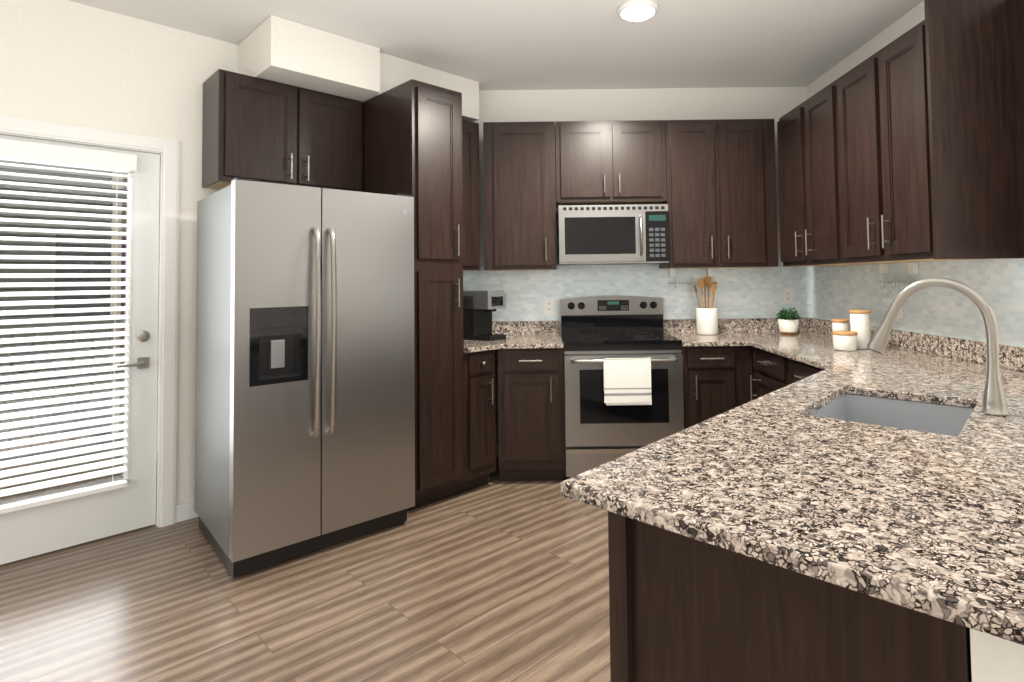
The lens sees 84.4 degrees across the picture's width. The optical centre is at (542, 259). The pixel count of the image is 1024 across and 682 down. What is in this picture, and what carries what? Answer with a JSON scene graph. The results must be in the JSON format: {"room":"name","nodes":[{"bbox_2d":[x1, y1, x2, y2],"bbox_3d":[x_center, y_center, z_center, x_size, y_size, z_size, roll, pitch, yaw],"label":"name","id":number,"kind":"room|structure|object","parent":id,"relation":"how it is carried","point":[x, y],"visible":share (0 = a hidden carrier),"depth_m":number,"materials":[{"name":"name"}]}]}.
{"room":"kitchen","nodes":[
{"label":"kitchen","id":0,"kind":"room"},
{"bbox_2d":[0,0,237,522],"bbox_3d":[-2.719,0.060,2.639,3.640,2.790,0.153,1,-3,-45],"label":"wall","id":1,"kind":"structure","parent":0,"point":[66,62],"depth_m":3.09,"materials":[{"name":"paint"}]},
{"bbox_2d":[0,138,136,513],"bbox_3d":[-2.441,0.311,2.792,0.682,1.762,0.058,1,-3,-45],"label":"door blinds","id":2,"kind":"object","parent":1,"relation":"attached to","point":[41,153],"visible":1,"depth_m":2.82,"materials":[{"name":"white plastic"}]},
{"bbox_2d":[0,135,159,564],"bbox_3d":[-2.467,0.423,2.802,0.934,2.045,0.105,1,-3,-45],"label":"patio door","id":3,"kind":"structure","parent":1,"relation":"in","point":[35,531],"depth_m":3.04,"materials":[{"name":"white"}]},
{"bbox_2d":[0,115,179,527],"bbox_3d":[-2.499,0.388,2.836,1.106,2.143,0.164,1,-3,-45],"label":"door frame","id":4,"kind":"structure","parent":1,"relation":"attached to","point":[167,150],"depth_m":3.13,"materials":[{"name":"white"}]},
{"bbox_2d":[202,69,361,191],"bbox_3d":[-1.565,-0.727,3.470,0.842,0.616,0.372,1,-3,-45],"label":"upper cabinet","id":5,"kind":"object","parent":1,"relation":"attached to","point":[263,130],"visible":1,"depth_m":3.29,"materials":[{"name":"brown wood"}]},
{"bbox_2d":[0,436,610,681],"bbox_3d":[-0.184,1.386,0.652,8.800,0.060,8.600,-1,-2,0],"label":"floor","id":6,"kind":"structure","parent":0,"point":[495,579],"depth_m":2.34,"materials":[{"name":"brown wood"}]},
{"bbox_2d":[194,177,414,577],"bbox_3d":[-1.280,0.549,3.069,0.894,1.807,0.876,1,-3,-42],"label":"refrigerator","id":7,"kind":"object","parent":6,"relation":"on","point":[305,413],"visible":1,"depth_m":2.74,"materials":[{"name":"silver metal"}]},
{"bbox_2d":[362,79,464,511],"bbox_3d":[-0.825,0.212,3.573,0.692,2.505,0.360,-3,-3,45],"label":"pantry","id":8,"kind":"object","parent":6,"relation":"on","point":[412,137],"visible":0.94,"depth_m":3.37,"materials":[{"name":"brown wood"}]},
{"bbox_2d":[457,350,495,494],"bbox_3d":[-0.593,1.028,3.755,0.250,0.882,0.678,1,-3,-45],"label":"base cabinet","id":9,"kind":"object","parent":6,"relation":"on","point":[479,425],"visible":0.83,"depth_m":3.54,"materials":[{"name":"brown wood"}]},
{"bbox_2d":[464,334,562,352],"bbox_3d":[-0.406,0.571,3.868,1.077,0.030,0.822,-1,-2,0],"label":"countertop","id":10,"kind":"structure","parent":9,"relation":"on","point":[534,341],"depth_m":3.70,"materials":[{"name":"stone"}]},
{"bbox_2d":[463,290,505,340],"bbox_3d":[-0.426,0.389,3.986,0.290,0.340,0.190,-2,-3,37],"label":"coffee maker","id":11,"kind":"object","parent":10,"relation":"on","point":[480,307],"visible":0.92,"depth_m":3.93,"materials":[{"name":"black plastic"}]},
{"bbox_2d":[498,348,564,480],"bbox_3d":[-0.074,1.028,3.935,0.430,0.882,0.652,-1,-2,0],"label":"base cabinet","id":12,"kind":"object","parent":6,"relation":"on","point":[531,428],"visible":0.98,"depth_m":3.66,"materials":[{"name":"brown wood"}]},
{"bbox_2d":[561,295,683,476],"bbox_3d":[0.524,0.860,3.905,0.766,1.202,0.684,-1,-2,0],"label":"electric range","id":13,"kind":"object","parent":6,"relation":"on","point":[595,330],"visible":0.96,"depth_m":3.63,"materials":[{"name":"silver metal"}]},
{"bbox_2d":[603,358,651,404],"bbox_3d":[0.536,0.772,3.577,0.298,0.292,0.036,-1,-2,0],"label":"hanging towel","id":14,"kind":"object","parent":13,"relation":"hanging from","point":[627,381],"visible":0.94,"depth_m":3.56,"materials":[{"name":"white fabric"}]},
{"bbox_2d":[681,346,752,428],"bbox_3d":[1.141,1.013,3.936,0.460,0.882,0.652,-1,-2,0],"label":"base cabinet","id":15,"kind":"object","parent":6,"relation":"on","point":[716,380],"visible":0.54,"depth_m":3.66,"materials":[{"name":"brown wood"}]},
{"bbox_2d":[750,347,790,400],"bbox_3d":[1.689,0.988,3.395,0.732,0.882,0.535,-1,-2,0],"label":"base cabinet","id":16,"kind":"object","parent":6,"relation":"on","point":[771,372],"visible":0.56,"depth_m":3.40,"materials":[{"name":"brown wood"}]},
{"bbox_2d":[789,359,822,383],"bbox_3d":[1.689,0.970,2.878,0.732,0.882,0.490,-1,-2,0],"label":"base cabinet","id":17,"kind":"object","parent":6,"relation":"on","point":[799,371],"visible":0.15,"depth_m":2.98,"materials":[{"name":"brown wood"}]},
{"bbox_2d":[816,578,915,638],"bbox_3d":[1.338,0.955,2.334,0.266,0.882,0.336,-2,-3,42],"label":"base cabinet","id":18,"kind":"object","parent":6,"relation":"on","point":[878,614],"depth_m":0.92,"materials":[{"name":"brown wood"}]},
{"bbox_2d":[561,331,1023,644],"bbox_3d":[1.044,0.503,2.403,2.015,0.030,3.755,-1,-2,0],"label":"countertop","id":19,"kind":"structure","parent":18,"relation":"on","point":[931,524],"depth_m":1.13,"materials":[{"name":"stone"}]},
{"bbox_2d":[693,277,717,334],"bbox_3d":[1.205,0.335,4.151,0.173,0.420,0.166,-1,-2,0],"label":"utensil crock","id":20,"kind":"object","parent":19,"relation":"on","point":[706,320],"visible":1,"depth_m":4.10,"materials":[{"name":"white ceramic"}]},
{"bbox_2d":[776,307,801,334],"bbox_3d":[1.782,0.440,4.083,0.182,0.192,0.182,-1,-2,0],"label":"potted plant","id":21,"kind":"object","parent":19,"relation":"on","point":[787,325],"visible":1,"depth_m":4.04,"materials":[{"name":"green plant"}]},
{"bbox_2d":[831,319,848,337],"bbox_3d":[1.804,0.437,3.417,0.096,0.151,0.096,-1,-2,0],"label":"medium canister","id":22,"kind":"object","parent":19,"relation":"on","point":[840,324],"visible":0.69,"depth_m":3.38,"materials":[{"name":"white ceramic"}]},
{"bbox_2d":[832,331,857,350],"bbox_3d":[1.699,0.455,3.171,0.126,0.101,0.126,-1,-2,0],"label":"canister","id":23,"kind":"object","parent":19,"relation":"on","point":[844,340],"visible":1,"depth_m":3.12,"materials":[{"name":"white ceramic"}]},
{"bbox_2d":[849,310,870,348],"bbox_3d":[1.819,0.398,3.233,0.106,0.216,0.106,-1,-2,0],"label":"canister","id":24,"kind":"object","parent":19,"relation":"on","point":[860,322],"visible":0.94,"depth_m":3.19,"materials":[{"name":"white ceramic"}]},
{"bbox_2d":[810,394,973,436],"bbox_3d":[1.108,0.656,1.785,0.453,0.318,0.616,-2,-3,42],"label":"undermount sink","id":25,"kind":"object","parent":19,"relation":"in","point":[949,420],"depth_m":2.01,"materials":[{"name":"silver metal"}]},
{"bbox_2d":[867,278,1008,415],"bbox_3d":[1.245,0.260,1.801,0.367,0.406,0.110,-2,-3,42],"label":"pull-down faucet","id":26,"kind":"object","parent":19,"relation":"on","point":[994,401],"visible":1,"depth_m":1.69,"materials":[{"name":"grey metal"}]},
{"bbox_2d":[68,0,923,90],"bbox_3d":[-0.218,-1.462,0.751,8.800,0.060,8.600,-1,-2,0],"label":"ceiling","id":27,"kind":"structure","parent":0,"point":[537,44],"depth_m":3.35,"materials":[{"name":"paint"}]},
{"bbox_2d":[238,15,478,121],"bbox_3d":[-1.149,-1.173,3.784,1.480,0.279,0.553,1,-3,-45],"label":"soffit","id":28,"kind":"object","parent":27,"relation":"attached to","point":[279,50],"depth_m":3.35,"materials":[{"name":"paint"}]},
{"bbox_2d":[618,0,657,21],"bbox_3d":[0.513,-1.334,3.048,0.216,0.051,0.216,-1,-2,0],"label":"flush ceiling light","id":29,"kind":"object","parent":27,"relation":"attached to","point":[635,10],"visible":1,"depth_m":3.00,"materials":[{"name":"white glass"}]},
{"bbox_2d":[474,87,806,456],"bbox_3d":[0.717,0.079,4.370,2.944,2.790,0.140,-1,-2,0],"label":"wall","id":30,"kind":"structure","parent":0,"point":[775,103],"depth_m":4.34,"materials":[{"name":"paint"}]},
{"bbox_2d":[483,121,556,270],"bbox_3d":[-0.163,-0.449,4.122,0.508,1.052,0.382,-1,-2,0],"label":"upper cabinet","id":31,"kind":"object","parent":30,"relation":"attached to","point":[519,200],"visible":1,"depth_m":3.98,"materials":[{"name":"brown wood"}]},
{"bbox_2d":[492,321,559,334],"bbox_3d":[-0.230,0.517,4.271,0.721,0.101,0.020,-1,-2,0],"label":"backsplash","id":32,"kind":"structure","parent":30,"relation":"attached to","point":[501,327],"depth_m":4.26,"materials":[{"name":"beige stone"}]},
{"bbox_2d":[555,120,666,207],"bbox_3d":[0.482,-0.694,4.130,0.781,0.576,0.382,-1,-2,0],"label":"upper cabinet","id":33,"kind":"object","parent":30,"relation":"attached to","point":[610,162],"visible":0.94,"depth_m":3.98,"materials":[{"name":"brown wood"}]},
{"bbox_2d":[557,204,668,264],"bbox_3d":[0.492,-0.172,4.077,0.760,0.407,0.440,-1,-2,0],"label":"microwave","id":34,"kind":"object","parent":33,"relation":"attached to","point":[612,234],"visible":1,"depth_m":3.91,"materials":[{"name":"silver metal"}]},
{"bbox_2d":[463,259,811,334],"bbox_3d":[0.717,0.291,4.288,2.670,0.560,0.008,-1,-2,0],"label":"tile backsplash","id":35,"kind":"structure","parent":30,"relation":"attached to","point":[748,292],"depth_m":4.29,"materials":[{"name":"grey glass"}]},
{"bbox_2d":[544,299,553,313],"bbox_3d":[0.048,0.354,4.278,0.072,0.116,0.007,-1,-2,0],"label":"electrical outlet","id":36,"kind":"object","parent":35,"relation":"attached to","point":[548,306],"visible":1,"depth_m":4.28,"materials":[{"name":"white plastic"}]},
{"bbox_2d":[669,268,713,287],"bbox_3d":[1.125,0.142,4.257,0.350,0.150,0.057,-1,-2,0],"label":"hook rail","id":37,"kind":"object","parent":35,"relation":"attached to","point":[672,272],"visible":0.77,"depth_m":4.26,"materials":[{"name":"white metal"}]},
{"bbox_2d":[701,297,710,306],"bbox_3d":[1.237,0.340,4.279,0.072,0.116,0.007,-1,-2,0],"label":"electrical outlet","id":38,"kind":"object","parent":35,"relation":"attached to","point":[706,302],"visible":0.38,"depth_m":4.28,"materials":[{"name":"white"}]},
{"bbox_2d":[783,288,792,303],"bbox_3d":[1.862,0.277,4.281,0.072,0.116,0.007,-1,-2,0],"label":"outlet","id":39,"kind":"object","parent":35,"relation":"attached to","point":[787,296],"visible":1,"depth_m":4.28,"materials":[{"name":"white plastic"}]},
{"bbox_2d":[659,119,777,268],"bbox_3d":[1.265,-0.466,4.122,0.772,1.052,0.382,-1,-2,0],"label":"upper cabinet","id":40,"kind":"object","parent":30,"relation":"attached to","point":[721,201],"visible":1,"depth_m":3.98,"materials":[{"name":"brown wood"}]},
{"bbox_2d":[663,318,811,332],"bbox_3d":[1.463,0.496,4.272,1.112,0.101,0.020,-1,-2,0],"label":"backsplash","id":41,"kind":"structure","parent":30,"relation":"attached to","point":[736,324],"depth_m":4.26,"materials":[{"name":"beige stone"}]},
{"bbox_2d":[806,1,924,98],"bbox_3d":[2.119,0.018,3.121,0.140,2.790,2.640,-1,-2,0],"label":"wall","id":42,"kind":"structure","parent":0,"point":[909,20],"depth_m":3.49,"materials":[{"name":"paint"}]},
{"bbox_2d":[777,20,977,266],"bbox_3d":[1.831,-0.505,3.205,0.412,1.052,1.555,-1,-2,0],"label":"upper cabinet","id":43,"kind":"object","parent":42,"relation":"attached to","point":[854,173],"visible":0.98,"depth_m":2.94,"materials":[{"name":"brown wood"}]},
{"bbox_2d":[811,258,1023,346],"bbox_3d":[2.047,0.234,3.116,0.008,0.560,2.355,-1,-2,0],"label":"tile backsplash","id":44,"kind":"structure","parent":42,"relation":"attached to","point":[840,292],"depth_m":2.94,"materials":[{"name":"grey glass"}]},
{"bbox_2d":[876,262,917,288],"bbox_3d":[2.010,0.095,3.212,0.057,0.150,0.320,-1,-2,0],"label":"outlet","id":45,"kind":"object","parent":44,"relation":"attached to","point":[912,267],"visible":0.85,"depth_m":3.19,"materials":[{"name":"white"}]},
{"bbox_2d":[894,298,902,318],"bbox_3d":[2.046,0.279,3.242,0.007,0.116,0.072,-1,-2,0],"label":"outlet","id":46,"kind":"object","parent":44,"relation":"attached to","point":[900,314],"visible":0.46,"depth_m":3.22,"materials":[{"name":"white"}]},
{"bbox_2d":[812,318,1023,371],"bbox_3d":[2.041,0.449,3.115,0.020,0.101,2.337,-1,-2,0],"label":"backsplash","id":47,"kind":"structure","parent":42,"relation":"attached to","point":[1011,357],"depth_m":2.83,"materials":[{"name":"beige stone"}]},
{"bbox_2d":[924,0,1023,258],"bbox_3d":[1.849,-0.576,2.209,0.378,1.130,0.435,-1,-2,0],"label":"upper cabinet","id":48,"kind":"object","parent":42,"relation":"attached to","point":[975,65],"depth_m":2.40,"materials":[{"name":"brown wood"}]},
{"bbox_2d":[970,628,1023,681],"bbox_3d":[1.343,0.926,1.516,0.120,0.882,2.005,-2,-3,42],"label":"wall","id":49,"kind":"structure","parent":0,"point":[995,659],"depth_m":0.80,"materials":[{"name":"paint"}]},
{"label":"outside","id":50,"kind":"structure","parent":0,"visible":0},
{"bbox_3d":[-7.319,7.659,5.339,28.000,0.100,7.050,1,-3,-45],"label":"ground","id":51,"kind":"structure","parent":50,"visible":0},
{"bbox_2d":[0,160,127,442],"bbox_3d":[-9.234,0.467,7.900,24.680,14.500,2.800,1,-3,-45],"label":"building","id":52,"kind":"structure","parent":51,"relation":"on","point":[54,217],"depth_m":9.53,"materials":[{"name":"beige"}]},
{"bbox_2d":[0,319,125,461],"bbox_3d":[-3.412,1.051,3.281,4.800,1.270,1.760,1,-3,-45],"label":"railing","id":53,"kind":"object","parent":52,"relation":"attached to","point":[22,326],"depth_m":4.24,"materials":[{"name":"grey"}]},
{"bbox_3d":[-0.962,0.088,4.051,0.842,2.790,0.140,1,-3,-45],"label":"wall","id":54,"kind":"structure","parent":0,"visible":0},
{"bbox_2d":[462,119,479,270],"bbox_3d":[-0.678,-0.448,3.977,0.382,1.052,0.375,-3,-3,45],"label":"upper cabinet","id":55,"kind":"object","parent":54,"relation":"attached to","point":[470,191],"depth_m":3.94,"materials":[{"name":"brown wood"}]}
]}

